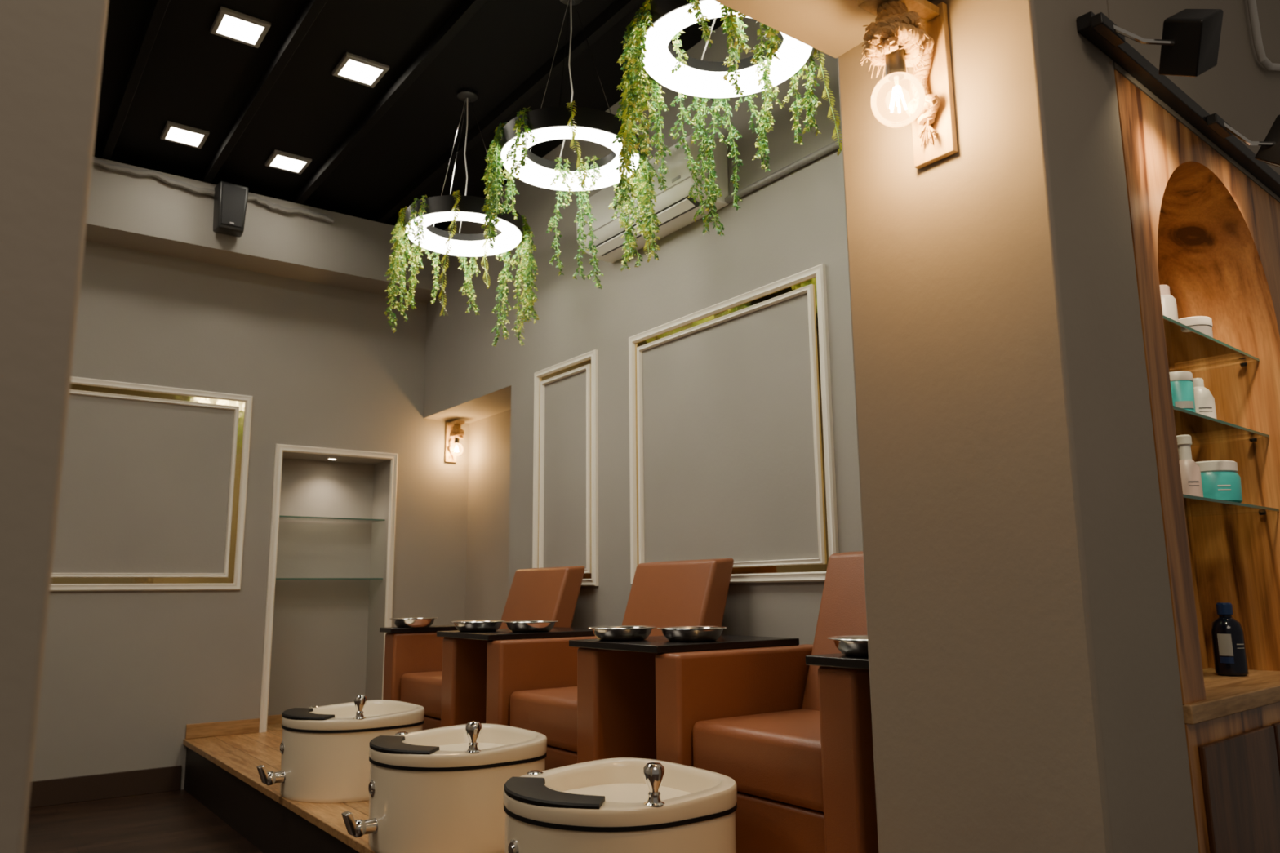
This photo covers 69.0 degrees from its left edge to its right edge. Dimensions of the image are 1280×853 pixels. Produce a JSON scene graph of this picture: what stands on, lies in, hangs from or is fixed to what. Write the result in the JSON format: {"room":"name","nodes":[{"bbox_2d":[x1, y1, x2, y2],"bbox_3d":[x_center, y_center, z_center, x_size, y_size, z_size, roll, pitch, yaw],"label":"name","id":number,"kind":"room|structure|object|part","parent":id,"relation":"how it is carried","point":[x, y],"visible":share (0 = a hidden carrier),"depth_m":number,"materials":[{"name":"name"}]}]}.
{"room":"salon","nodes":[
{"label":"salon","id":0,"kind":"room"},
{"bbox_2d":[0,0,108,852],"bbox_3d":[-1.425,-0.642,0.591,1.872,3.780,0.544,7,-12,-36],"label":"wall","id":1,"kind":"structure","parent":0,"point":[51,51],"depth_m":0.82,"materials":[{"name":"beige paint"}]},
{"bbox_2d":[24,789,262,852],"bbox_3d":[-0.311,1.606,2.221,6.000,0.100,9.360,7,-12,-36],"label":"floor","id":2,"kind":"structure","parent":0,"point":[171,821],"depth_m":4.66,"materials":[{"name":"laminate"}]},
{"bbox_2d":[182,729,375,852],"bbox_3d":[-0.721,1.743,4.091,1.470,0.290,4.870,7,-12,-36],"label":"raised platform","id":3,"kind":"object","parent":2,"relation":"on","point":[221,773],"visible":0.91,"depth_m":4.42,"materials":[{"name":"brown wood"}]},
{"bbox_2d":[256,694,424,803],"bbox_3d":[-1.341,1.393,4.141,0.680,0.430,0.605,7,-12,-36],"label":"basin","id":4,"kind":"object","parent":3,"relation":"on","point":[324,750],"visible":0.9,"depth_m":3.91,"materials":[{"name":"beige ceramic"}]},
{"bbox_3d":[-1.562,1.485,3.959,0.128,0.092,0.072,7,-12,-36],"label":"drain handle","id":5,"kind":"part","parent":4,"relation":"part of","materials":[{"name":"silver metal"}]},
{"bbox_3d":[-1.549,1.390,4.024,0.013,0.056,0.056,7,-12,-36],"label":"knob","id":6,"kind":"part","parent":4,"relation":"part of","materials":[{"name":"silver metal"}]},
{"bbox_2d":[341,720,546,852],"bbox_3d":[-0.705,1.234,3.283,0.680,0.430,0.605,7,-12,-36],"label":"basin","id":7,"kind":"object","parent":3,"relation":"on","point":[441,789],"visible":0.95,"depth_m":3.06,"materials":[{"name":"white ceramic"}]},
{"bbox_3d":[-0.926,1.326,3.100,0.128,0.092,0.072,7,-12,-36],"label":"drain handle","id":8,"kind":"part","parent":7,"relation":"part of","materials":[{"name":"silver metal"}]},
{"bbox_3d":[-0.913,1.231,3.166,0.013,0.056,0.056,7,-12,-36],"label":"knob","id":9,"kind":"part","parent":7,"relation":"part of","materials":[{"name":"silver metal"}]},
{"bbox_2d":[382,565,585,730],"bbox_3d":[-0.753,1.203,4.691,0.796,0.984,0.830,7,-12,-36],"label":"chair","id":10,"kind":"object","parent":3,"relation":"on","point":[446,677],"visible":0.36,"depth_m":4.68,"materials":[{"name":"brown leather"}]},
{"bbox_3d":[-0.998,1.412,4.912,0.700,0.655,0.128,7,-12,-36],"label":"arm","id":11,"kind":"part","parent":10,"relation":"part of","materials":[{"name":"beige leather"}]},
{"bbox_2d":[379,625,457,632],"bbox_3d":[-1.046,1.073,4.947,0.640,0.024,0.155,7,-12,-36],"label":"board","id":12,"kind":"object","parent":10,"relation":"on","point":[437,628],"visible":0.5,"depth_m":4.80,"materials":[{"name":"black paint"}]},
{"bbox_2d":[390,617,437,627],"bbox_3d":[-1.179,1.021,4.848,0.246,0.045,0.246,7,-12,-36],"label":"steel bowl","id":13,"kind":"object","parent":12,"relation":"on","point":[414,622],"visible":1,"depth_m":4.77,"materials":[{"name":"silver metal"}]},
{"bbox_3d":[-0.817,1.320,4.622,0.565,0.181,0.568,7,-12,-36],"label":"seat","id":14,"kind":"part","parent":10,"relation":"part of","materials":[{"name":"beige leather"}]},
{"bbox_3d":[-0.801,1.547,4.592,0.570,0.272,0.568,7,-12,-36],"label":"seat","id":15,"kind":"part","parent":10,"relation":"part of","materials":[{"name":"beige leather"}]},
{"bbox_3d":[-0.583,1.309,4.356,0.700,0.655,0.128,7,-12,-36],"label":"arm","id":16,"kind":"part","parent":10,"relation":"part of","materials":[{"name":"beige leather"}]},
{"bbox_3d":[-0.556,1.047,4.867,0.301,0.619,0.550,7,-12,-36],"label":"backrest","id":17,"kind":"part","parent":10,"relation":"part of","materials":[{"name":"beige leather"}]},
{"bbox_2d":[485,558,733,770],"bbox_3d":[-0.079,1.036,3.787,0.796,0.984,0.830,7,-12,-36],"label":"chair","id":18,"kind":"object","parent":3,"relation":"on","point":[589,704],"visible":0.44,"depth_m":3.73,"materials":[{"name":"brown leather"}]},
{"bbox_2d":[436,626,595,640],"bbox_3d":[-0.523,0.943,4.248,0.640,0.024,0.510,7,-12,-36],"label":"board","id":19,"kind":"object","parent":18,"relation":"on","point":[556,632],"visible":0.78,"depth_m":4.05,"materials":[{"name":"black paint"}]},
{"bbox_2d":[450,620,505,631],"bbox_3d":[-0.731,0.903,4.208,0.246,0.045,0.246,7,-12,-36],"label":"steel bowl","id":20,"kind":"object","parent":19,"relation":"on","point":[462,625],"visible":0.98,"depth_m":4.13,"materials":[{"name":"silver metal"}]},
{"bbox_2d":[502,620,558,632],"bbox_3d":[-0.482,0.882,4.107,0.246,0.045,0.246,7,-12,-36],"label":"steel bowl","id":21,"kind":"object","parent":19,"relation":"on","point":[517,626],"visible":1,"depth_m":4.03,"materials":[{"name":"silver metal"}]},
{"bbox_3d":[-0.323,1.244,4.009,0.700,0.655,0.128,7,-12,-36],"label":"arm","id":22,"kind":"part","parent":18,"relation":"part of","materials":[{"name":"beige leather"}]},
{"bbox_3d":[-0.142,1.153,3.718,0.565,0.181,0.568,7,-12,-36],"label":"seat","id":23,"kind":"part","parent":18,"relation":"part of","materials":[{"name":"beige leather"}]},
{"bbox_3d":[-0.126,1.380,3.688,0.570,0.272,0.568,7,-12,-36],"label":"seat","id":24,"kind":"part","parent":18,"relation":"part of","materials":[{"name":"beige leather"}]},
{"bbox_3d":[0.092,1.142,3.452,0.700,0.655,0.128,7,-12,-36],"label":"arm","id":25,"kind":"part","parent":18,"relation":"part of","materials":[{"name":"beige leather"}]},
{"bbox_3d":[0.119,0.880,3.963,0.301,0.619,0.550,7,-12,-36],"label":"backrest","id":26,"kind":"part","parent":18,"relation":"part of","materials":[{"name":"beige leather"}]},
{"bbox_2d":[503,757,737,852],"bbox_3d":[-0.116,1.088,2.494,0.680,0.430,0.605,7,-12,-36],"label":"basin","id":27,"kind":"object","parent":3,"relation":"on","point":[617,805],"visible":1,"depth_m":2.34,"materials":[{"name":"beige ceramic"}]},
{"bbox_3d":[-0.325,1.085,2.377,0.013,0.056,0.056,7,-12,-36],"label":"knob","id":28,"kind":"part","parent":27,"relation":"part of","materials":[{"name":"silver metal"}]},
{"bbox_2d":[655,551,878,852],"bbox_3d":[0.611,0.865,2.864,0.796,0.984,0.830,7,-12,-36],"label":"chair","id":29,"kind":"object","parent":3,"relation":"on","point":[794,737],"visible":0.57,"depth_m":2.68,"materials":[{"name":"brown leather"}]},
{"bbox_2d":[568,634,799,653],"bbox_3d":[0.156,0.775,3.339,0.640,0.024,0.525,7,-12,-36],"label":"board","id":30,"kind":"object","parent":29,"relation":"on","point":[652,644],"visible":0.77,"depth_m":3.16,"materials":[{"name":"black paint"}]},
{"bbox_2d":[587,625,656,640],"bbox_3d":[-0.063,0.740,3.330,0.246,0.045,0.246,7,-12,-36],"label":"steel bowl","id":31,"kind":"object","parent":30,"relation":"on","point":[629,633],"visible":1,"depth_m":3.25,"materials":[{"name":"silver metal"}]},
{"bbox_2d":[657,626,727,641],"bbox_3d":[0.182,0.719,3.226,0.246,0.045,0.246,7,-12,-36],"label":"steel bowl","id":32,"kind":"object","parent":30,"relation":"on","point":[673,633],"visible":1,"depth_m":3.15,"materials":[{"name":"silver metal"}]},
{"bbox_3d":[0.366,1.074,3.085,0.700,0.655,0.128,7,-12,-36],"label":"arm","id":33,"kind":"part","parent":29,"relation":"part of","materials":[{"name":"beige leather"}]},
{"bbox_3d":[0.547,0.982,2.795,0.565,0.181,0.568,7,-12,-36],"label":"seat","id":34,"kind":"part","parent":29,"relation":"part of","materials":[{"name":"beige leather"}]},
{"bbox_3d":[0.564,1.209,2.765,0.570,0.272,0.568,7,-12,-36],"label":"seat","id":35,"kind":"part","parent":29,"relation":"part of","materials":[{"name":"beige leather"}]},
{"bbox_3d":[0.808,0.709,3.040,0.301,0.619,0.550,7,-12,-36],"label":"backrest","id":36,"kind":"part","parent":29,"relation":"part of","materials":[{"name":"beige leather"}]},
{"bbox_2d":[805,653,869,670],"bbox_3d":[0.765,0.624,2.522,0.640,0.024,0.255,7,-12,-36],"label":"board","id":37,"kind":"object","parent":29,"relation":"on","point":[839,660],"visible":0.23,"depth_m":2.36,"materials":[{"name":"black paint"}]},
{"bbox_2d":[827,635,868,657],"bbox_3d":[0.616,0.574,2.429,0.246,0.045,0.246,7,-12,-36],"label":"steel bowl","id":38,"kind":"object","parent":37,"relation":"on","point":[853,645],"visible":0.36,"depth_m":2.37,"materials":[{"name":"silver metal"}]},
{"bbox_3d":[0.782,0.971,2.529,0.700,0.655,0.128,7,-12,-36],"label":"arm","id":39,"kind":"part","parent":29,"relation":"part of","materials":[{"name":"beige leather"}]},
{"bbox_2d":[1114,69,1279,852],"bbox_3d":[1.603,0.406,2.627,1.460,2.365,0.364,8,-13,-40],"label":"tall cabinet","id":40,"kind":"object","parent":2,"relation":"on","point":[1202,229],"visible":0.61,"depth_m":2.73,"materials":[{"name":"brown wood"}]},
{"bbox_2d":[1159,284,1178,322],"bbox_3d":[1.433,-0.322,2.551,0.068,0.128,0.068,8,-13,-40],"label":"pump bottle","id":41,"kind":"object","parent":40,"relation":"on","point":[1169,306],"visible":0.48,"depth_m":2.52,"materials":[{"name":"white plastic"}]},
{"bbox_2d":[1168,371,1195,412],"bbox_3d":[1.491,-0.079,2.583,0.086,0.134,0.086,8,-13,-40],"label":"tub","id":42,"kind":"object","parent":40,"relation":"on","point":[1181,382],"visible":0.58,"depth_m":2.55,"materials":[{"name":"teal plastic"}]},
{"bbox_3d":[1.490,-0.133,2.592,0.086,0.026,0.086,8,-13,-40],"label":"lid","id":43,"kind":"part","parent":42,"relation":"part of","materials":[{"name":"white plastic"}]},
{"bbox_2d":[1176,435,1203,497],"bbox_3d":[1.468,0.112,2.501,0.064,0.176,0.064,8,-13,-40],"label":"bottle","id":44,"kind":"object","parent":40,"relation":"on","point":[1190,472],"visible":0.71,"depth_m":2.47,"materials":[{"name":"beige plastic"}]},
{"bbox_2d":[1177,315,1213,337],"bbox_3d":[1.598,-0.270,2.698,0.110,0.073,0.110,8,-13,-40],"label":"jar","id":45,"kind":"object","parent":40,"relation":"on","point":[1203,324],"visible":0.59,"depth_m":2.65,"materials":[{"name":"grey plastic"}]},
{"bbox_3d":[1.598,-0.293,2.702,0.110,0.025,0.110,8,-13,-40],"label":"lid","id":46,"kind":"part","parent":45,"relation":"part of","materials":[{"name":"white plastic"}]},
{"bbox_3d":[1.394,-0.004,2.712,1.015,1.465,0.020,8,-13,-40],"label":"panel","id":47,"kind":"part","parent":40,"relation":"part of","materials":[{"name":"brown wood"}]},
{"bbox_2d":[1192,377,1217,418],"bbox_3d":[1.641,-0.064,2.737,0.086,0.154,0.086,8,-13,-40],"label":"bottle","id":48,"kind":"object","parent":40,"relation":"on","point":[1205,405],"visible":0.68,"depth_m":2.70,"materials":[{"name":"white plastic"}]},
{"bbox_2d":[1163,319,1253,372],"bbox_3d":[1.476,-0.235,2.653,0.909,0.008,0.235,8,-13,-40],"label":"shelf","id":49,"kind":"object","parent":40,"relation":"attached to","point":[1188,348],"depth_m":2.78,"materials":[{"name":"clear glass"}]},
{"bbox_2d":[1173,409,1260,444],"bbox_3d":[1.479,-0.002,2.612,0.909,0.008,0.235,8,-13,-40],"label":"shelf","id":50,"kind":"object","parent":40,"relation":"attached to","point":[1202,429],"depth_m":2.72,"materials":[{"name":"clear glass"}]},
{"bbox_2d":[1195,460,1242,502],"bbox_3d":[1.623,0.165,2.652,0.154,0.120,0.154,8,-13,-40],"label":"jar","id":51,"kind":"object","parent":40,"relation":"on","point":[1220,479],"visible":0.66,"depth_m":2.59,"materials":[{"name":"teal plastic"}]},
{"bbox_3d":[1.622,0.122,2.659,0.146,0.032,0.146,8,-13,-40],"label":"lid","id":52,"kind":"part","parent":51,"relation":"part of","materials":[{"name":"white plastic"}]},
{"bbox_2d":[1210,602,1248,676],"bbox_3d":[1.663,0.601,2.633,0.080,0.200,0.080,8,-13,-40],"label":"bottle","id":53,"kind":"object","parent":40,"relation":"on","point":[1228,646],"visible":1,"depth_m":2.60,"materials":[{"name":"blue glass"}]},
{"bbox_2d":[1183,497,1276,516],"bbox_3d":[1.481,0.218,2.573,0.909,0.008,0.235,8,-13,-40],"label":"shelf","id":54,"kind":"object","parent":40,"relation":"attached to","point":[1193,507],"depth_m":2.70,"materials":[{"name":"clear glass"}]},
{"bbox_3d":[1.382,1.075,2.078,0.460,0.740,0.012,8,-13,-40],"label":"door","id":55,"kind":"part","parent":40,"relation":"part of","materials":[{"name":"brown wood"}]},
{"bbox_3d":[1.747,1.126,2.385,0.460,0.740,0.012,8,-13,-40],"label":"door","id":56,"kind":"part","parent":40,"relation":"part of","materials":[{"name":"brown wood"}]},
{"bbox_2d":[31,240,469,789],"bbox_3d":[-3.156,0.307,5.844,5.000,3.780,0.370,7,-12,-36],"label":"wall","id":57,"kind":"structure","parent":0,"point":[144,486],"depth_m":5.99,"materials":[{"name":"paint"}]},
{"bbox_2d":[28,765,182,808],"bbox_3d":[-3.894,1.968,4.743,2.840,0.140,0.015,7,-12,-36],"label":"baseboard","id":58,"kind":"structure","parent":57,"relation":"attached to","point":[54,792],"depth_m":5.33,"materials":[{"name":"brown"}]},
{"bbox_2d":[49,376,253,591],"bbox_3d":[-3.197,0.344,5.558,1.608,1.259,0.024,7,-12,-36],"label":"panel frame","id":59,"kind":"object","parent":57,"relation":"attached to","point":[242,405],"visible":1,"depth_m":5.84,"materials":[{"name":"beige"}]},
{"bbox_2d":[92,157,333,223],"bbox_3d":[-2.760,-1.495,5.811,1.690,0.090,0.042,7,-12,-36],"label":"cable conduit","id":60,"kind":"object","parent":57,"relation":"attached to","point":[147,172],"visible":0.8,"depth_m":5.78,"materials":[{"name":"grey"}]},
{"bbox_2d":[213,181,248,237],"bbox_3d":[-2.577,-1.362,5.855,0.187,0.300,0.168,7,-12,-36],"label":"loudspeaker","id":61,"kind":"object","parent":57,"relation":"attached to","point":[230,200],"visible":1,"depth_m":5.80,"materials":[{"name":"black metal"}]},
{"bbox_2d":[221,183,246,227],"bbox_3d":[-2.539,-1.374,5.804,0.140,0.255,0.038,7,-12,-36],"label":"grille","id":62,"kind":"object","parent":61,"relation":"attached to","point":[233,197],"depth_m":5.80,"materials":[{"name":"black fabric"}]},
{"bbox_2d":[185,714,281,739],"bbox_3d":[-2.102,1.956,6.286,1.830,0.085,0.334,7,-12,-36],"label":"baseboard","id":63,"kind":"structure","parent":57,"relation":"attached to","point":[246,726],"depth_m":5.75,"materials":[{"name":"brown wood"}]},
{"bbox_2d":[84,156,445,303],"bbox_3d":[-3.250,-1.361,5.654,4.310,0.420,0.310,7,-12,-36],"label":"beam","id":64,"kind":"structure","parent":57,"relation":"attached to","point":[148,214],"depth_m":6.03,"materials":[{"name":"paint"}]},
{"bbox_2d":[258,444,398,732],"bbox_3d":[-2.068,1.061,6.267,0.844,1.840,0.026,7,-12,-36],"label":"surround","id":65,"kind":"object","parent":57,"relation":"attached to","point":[279,448],"visible":0.85,"depth_m":6.17,"materials":[{"name":"beige wood"}]},
{"bbox_2d":[275,577,382,579],"bbox_3d":[-2.186,1.054,6.431,0.748,0.008,0.250,7,-12,-36],"label":"glass shelf","id":66,"kind":"object","parent":57,"relation":"attached to","point":[276,578],"visible":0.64,"depth_m":6.33,"materials":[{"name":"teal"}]},
{"bbox_2d":[326,457,337,459],"bbox_3d":[-2.165,0.227,6.543,0.072,0.008,0.072,7,-12,-36],"label":"recessed light","id":67,"kind":"object","parent":57,"relation":"in","point":[329,458],"visible":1,"depth_m":6.53,"materials":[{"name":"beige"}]},
{"bbox_2d":[279,515,385,523],"bbox_3d":[-2.190,0.648,6.503,0.748,0.008,0.250,7,-12,-36],"label":"glass shelf","id":68,"kind":"object","parent":57,"relation":"attached to","point":[281,517],"visible":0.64,"depth_m":6.47,"materials":[{"name":"teal"}]},
{"bbox_2d":[266,723,282,731],"bbox_3d":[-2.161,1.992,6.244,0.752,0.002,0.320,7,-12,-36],"label":"baseboard","id":69,"kind":"structure","parent":0,"point":[271,727],"depth_m":6.05,"materials":[{"name":"brown wood"}]},
{"bbox_2d":[93,0,727,230],"bbox_3d":[-1.371,-1.962,4.264,6.000,0.100,5.914,7,-12,-36],"label":"ceiling","id":70,"kind":"structure","parent":0,"point":[193,76],"depth_m":4.91,"materials":[{"name":"black paint"}]},
{"bbox_2d":[101,0,169,159],"bbox_3d":[-1.837,-1.962,3.748,0.045,0.070,4.560,7,-12,-36],"label":"ceiling beam","id":71,"kind":"structure","parent":70,"relation":"attached to","point":[158,8],"depth_m":4.65,"materials":[{"name":"black paint"}]},
{"bbox_2d":[160,120,209,149],"bbox_3d":[-2.639,-1.687,5.395,0.220,0.020,0.220,7,-12,-36],"label":"recessed light","id":72,"kind":"object","parent":70,"relation":"in","point":[175,132],"visible":1,"depth_m":5.37,"materials":[{"name":"grey plastic"}]},
{"bbox_2d":[165,127,203,146],"bbox_3d":[-2.639,-1.682,5.394,0.174,0.006,0.174,7,-12,-36],"label":"diffuser","id":73,"kind":"object","parent":72,"relation":"attached to","point":[188,136],"depth_m":5.38,"materials":[{"name":"beige plastic"}]},
{"bbox_2d":[209,6,271,48],"bbox_3d":[-1.881,-1.875,4.380,0.220,0.020,0.220,7,-12,-36],"label":"recessed light","id":74,"kind":"object","parent":70,"relation":"in","point":[229,24],"visible":1,"depth_m":4.36,"materials":[{"name":"grey plastic"}]},
{"bbox_2d":[216,14,263,44],"bbox_3d":[-1.881,-1.870,4.379,0.174,0.006,0.174,7,-12,-36],"label":"diffuser","id":75,"kind":"object","parent":74,"relation":"attached to","point":[237,28],"depth_m":4.37,"materials":[{"name":"beige plastic"}]},
{"bbox_2d":[203,0,327,183],"bbox_3d":[-1.386,-1.909,4.075,0.045,0.070,4.560,7,-12,-36],"label":"ceiling beam","id":76,"kind":"structure","parent":70,"relation":"attached to","point":[311,10],"depth_m":4.76,"materials":[{"name":"black paint"}]},
{"bbox_2d":[264,149,311,174],"bbox_3d":[-2.172,-1.630,5.746,0.220,0.020,0.220,7,-12,-36],"label":"recessed light","id":77,"kind":"object","parent":70,"relation":"in","point":[280,160],"visible":1,"depth_m":5.72,"materials":[{"name":"grey plastic"}]},
{"bbox_2d":[270,155,306,172],"bbox_3d":[-2.172,-1.625,5.745,0.174,0.006,0.174,7,-12,-36],"label":"diffuser","id":78,"kind":"object","parent":77,"relation":"attached to","point":[291,163],"depth_m":5.73,"materials":[{"name":"beige plastic"}]},
{"bbox_2d":[331,52,389,88],"bbox_3d":[-1.426,-1.815,4.747,0.220,0.020,0.220,7,-12,-36],"label":"recessed light","id":79,"kind":"object","parent":70,"relation":"in","point":[352,67],"visible":1,"depth_m":4.72,"materials":[{"name":"grey plastic"}]},
{"bbox_2d":[338,59,382,84],"bbox_3d":[-1.426,-1.810,4.746,0.174,0.006,0.174,7,-12,-36],"label":"diffuser","id":80,"kind":"object","parent":79,"relation":"attached to","point":[363,72],"depth_m":4.74,"materials":[{"name":"beige plastic"}]},
{"bbox_2d":[295,0,487,204],"bbox_3d":[-0.927,-1.855,4.408,0.045,0.070,4.560,7,-12,-36],"label":"ceiling beam","id":81,"kind":"structure","parent":70,"relation":"attached to","point":[466,10],"depth_m":4.85,"materials":[{"name":"black paint"}]},
{"bbox_2d":[404,88,523,256],"bbox_3d":[-0.921,-1.385,4.918,0.606,0.817,0.606,7,-12,-36],"label":"pendant","id":82,"kind":"object","parent":70,"relation":"hanging from","point":[509,229],"visible":0.89,"depth_m":4.85,"materials":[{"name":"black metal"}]},
{"bbox_2d":[384,190,538,346],"bbox_3d":[-0.930,-0.777,4.845,0.762,0.657,0.669,7,-12,-36],"label":"garland","id":83,"kind":"object","parent":82,"relation":"hanging from","point":[526,255],"visible":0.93,"depth_m":4.89,"materials":[{"name":"green plant"}]},
{"bbox_2d":[405,211,521,256],"bbox_3d":[-0.917,-1.013,4.853,0.594,0.062,0.594,7,-12,-36],"label":"diffuser","id":84,"kind":"object","parent":82,"relation":"attached to","point":[508,235],"depth_m":4.91,"materials":[{"name":"beige plastic"}]},
{"bbox_2d":[377,0,643,222],"bbox_3d":[-0.475,-1.802,4.735,0.045,0.070,4.560,7,-12,-36],"label":"ceiling beam","id":85,"kind":"structure","parent":70,"relation":"attached to","point":[617,10],"depth_m":4.95,"materials":[{"name":"black paint"}]},
{"bbox_2d":[499,0,639,191],"bbox_3d":[-0.305,-1.538,4.094,0.606,0.817,0.606,7,-12,-36],"label":"pendant","id":86,"kind":"object","parent":70,"relation":"hanging from","point":[602,127],"visible":0.74,"depth_m":3.88,"materials":[{"name":"black metal"}]},
{"bbox_2d":[501,126,639,191],"bbox_3d":[-0.301,-1.166,4.028,0.594,0.062,0.594,7,-12,-36],"label":"diffuser","id":87,"kind":"object","parent":86,"relation":"attached to","point":[538,173],"depth_m":4.05,"materials":[{"name":"beige plastic"}]},
{"bbox_2d":[480,100,662,288],"bbox_3d":[-0.305,-0.974,4.005,0.753,0.578,0.700,7,-12,-36],"label":"garland","id":88,"kind":"object","parent":86,"relation":"hanging from","point":[642,186],"visible":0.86,"depth_m":4.08,"materials":[{"name":"green plant"}]},
{"bbox_2d":[638,0,813,97],"bbox_3d":[0.293,-1.686,3.294,0.606,0.817,0.606,7,-12,-36],"label":"pendant","id":89,"kind":"object","parent":70,"relation":"hanging from","point":[700,78],"visible":0.71,"depth_m":3.31,"materials":[{"name":"black metal"},{"name":"glowing white plastic diffuser"}]},
{"bbox_2d":[611,0,842,236],"bbox_3d":[0.292,-1.091,3.190,0.743,0.647,0.723,7,-12,-36],"label":"garland","id":90,"kind":"object","parent":89,"relation":"hanging from","point":[632,103],"visible":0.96,"depth_m":3.31,"materials":[{"name":"green plant"}]},
{"bbox_2d":[423,16,862,644],"bbox_3d":[0.123,0.127,5.021,0.670,3.780,4.870,7,-12,-36],"label":"wall","id":91,"kind":"structure","parent":0,"point":[729,457],"depth_m":4.42,"materials":[{"name":"paint"}]},
{"bbox_2d":[444,420,465,462],"bbox_3d":[-1.364,0.106,6.879,0.124,0.300,0.172,7,-12,-36],"label":"wall sconce","id":92,"kind":"object","parent":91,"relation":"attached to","point":[454,433],"visible":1,"depth_m":6.89,"materials":[{"name":"brown wood"}]},
{"bbox_3d":[-1.349,0.166,6.848,0.096,0.101,0.096,7,-12,-36],"label":"bulb","id":93,"kind":"part","parent":92,"relation":"part of","materials":[{"name":"clear glass"}]},
{"bbox_3d":[-1.363,-0.023,6.898,0.073,0.020,0.144,7,-12,-36],"label":"arm","id":94,"kind":"part","parent":92,"relation":"part of"},
{"bbox_2d":[532,349,598,586],"bbox_3d":[-0.422,0.251,5.159,0.024,1.255,0.650,7,-12,-36],"label":"panel frame","id":95,"kind":"object","parent":91,"relation":"attached to","point":[588,362],"visible":0.74,"depth_m":5.04,"materials":[{"name":"beige wood"}]},
{"bbox_3d":[-0.420,0.251,5.160,0.020,1.123,0.518,7,-12,-36],"label":"moulding","id":96,"kind":"part","parent":95,"relation":"part of","materials":[{"name":"beige wood"}]},
{"bbox_2d":[575,131,728,262],"bbox_3d":[0.034,-1.098,4.569,0.235,0.324,0.940,7,-12,-36],"label":"air conditioner","id":97,"kind":"object","parent":91,"relation":"attached to","point":[673,209],"visible":0.64,"depth_m":4.33,"materials":[{"name":"white plastic"}]},
{"bbox_2d":[628,263,839,585],"bbox_3d":[0.346,0.063,4.130,0.024,1.250,1.325,7,-12,-36],"label":"panel frame","id":98,"kind":"object","parent":91,"relation":"attached to","point":[812,281],"visible":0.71,"depth_m":3.80,"materials":[{"name":"beige wood"}]},
{"bbox_2d":[724,137,841,204],"bbox_3d":[0.833,-1.135,3.643,0.030,0.032,1.475,7,-12,-36],"label":"pipe","id":99,"kind":"object","parent":91,"relation":"attached to","point":[833,146],"visible":0.4,"depth_m":3.92,"materials":[{"name":"grey metal"}]},
{"bbox_2d":[714,0,931,57],"bbox_3d":[-0.007,-1.709,1.847,1.678,1.270,0.544,7,-12,-36],"label":"ceiling","id":100,"kind":"structure","parent":0,"point":[833,28],"depth_m":2.27,"materials":[{"name":"beige paint"}]},
{"bbox_2d":[837,0,1198,852],"bbox_3d":[1.606,-0.284,2.789,2.294,3.780,0.543,7,-12,-36],"label":"wall pillar","id":101,"kind":"structure","parent":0,"point":[1026,696],"depth_m":1.99,"materials":[{"name":"beige paint"}]},
{"bbox_2d":[857,0,957,168],"bbox_3d":[0.601,-0.804,2.116,0.212,0.370,0.153,7,-12,-36],"label":"wall sconce","id":102,"kind":"object","parent":101,"relation":"attached to","point":[913,34],"visible":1,"depth_m":2.12,"materials":[{"name":"brown wood"}]},
{"bbox_3d":[0.578,-0.760,2.091,0.012,0.076,0.012,7,-12,-36],"label":"stem","id":103,"kind":"part","parent":102,"relation":"part of","materials":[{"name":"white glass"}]},
{"bbox_3d":[0.578,-0.736,2.087,0.118,0.125,0.118,7,-12,-36],"label":"bulb","id":104,"kind":"part","parent":102,"relation":"part of","materials":[{"name":"clear glass"}]},
{"bbox_3d":[0.596,-0.967,2.143,0.182,0.020,0.090,7,-12,-36],"label":"arm","id":105,"kind":"part","parent":102,"relation":"part of"},
{"bbox_2d":[1106,0,1279,203],"bbox_3d":[1.743,-1.433,3.108,1.900,1.410,0.360,8,-13,-40],"label":"wall","id":106,"kind":"structure","parent":0,"point":[1239,89],"depth_m":2.87,"materials":[{"name":"beige paint"}]},
{"bbox_2d":[1076,8,1279,197],"bbox_3d":[1.713,-0.797,2.566,1.706,0.183,0.233,8,-13,-40],"label":"track light","id":107,"kind":"object","parent":106,"relation":"attached to","point":[1189,42],"visible":1,"depth_m":2.20,"materials":[{"name":"black metal"}]},
{"bbox_2d":[1247,0,1279,71],"bbox_3d":[2.316,-1.338,3.320,0.793,0.358,0.024,8,-13,-40],"label":"conduit","id":108,"kind":"object","parent":106,"relation":"attached to","point":[1262,59],"visible":1,"depth_m":3.06,"materials":[{"name":"grey"}]}
]}

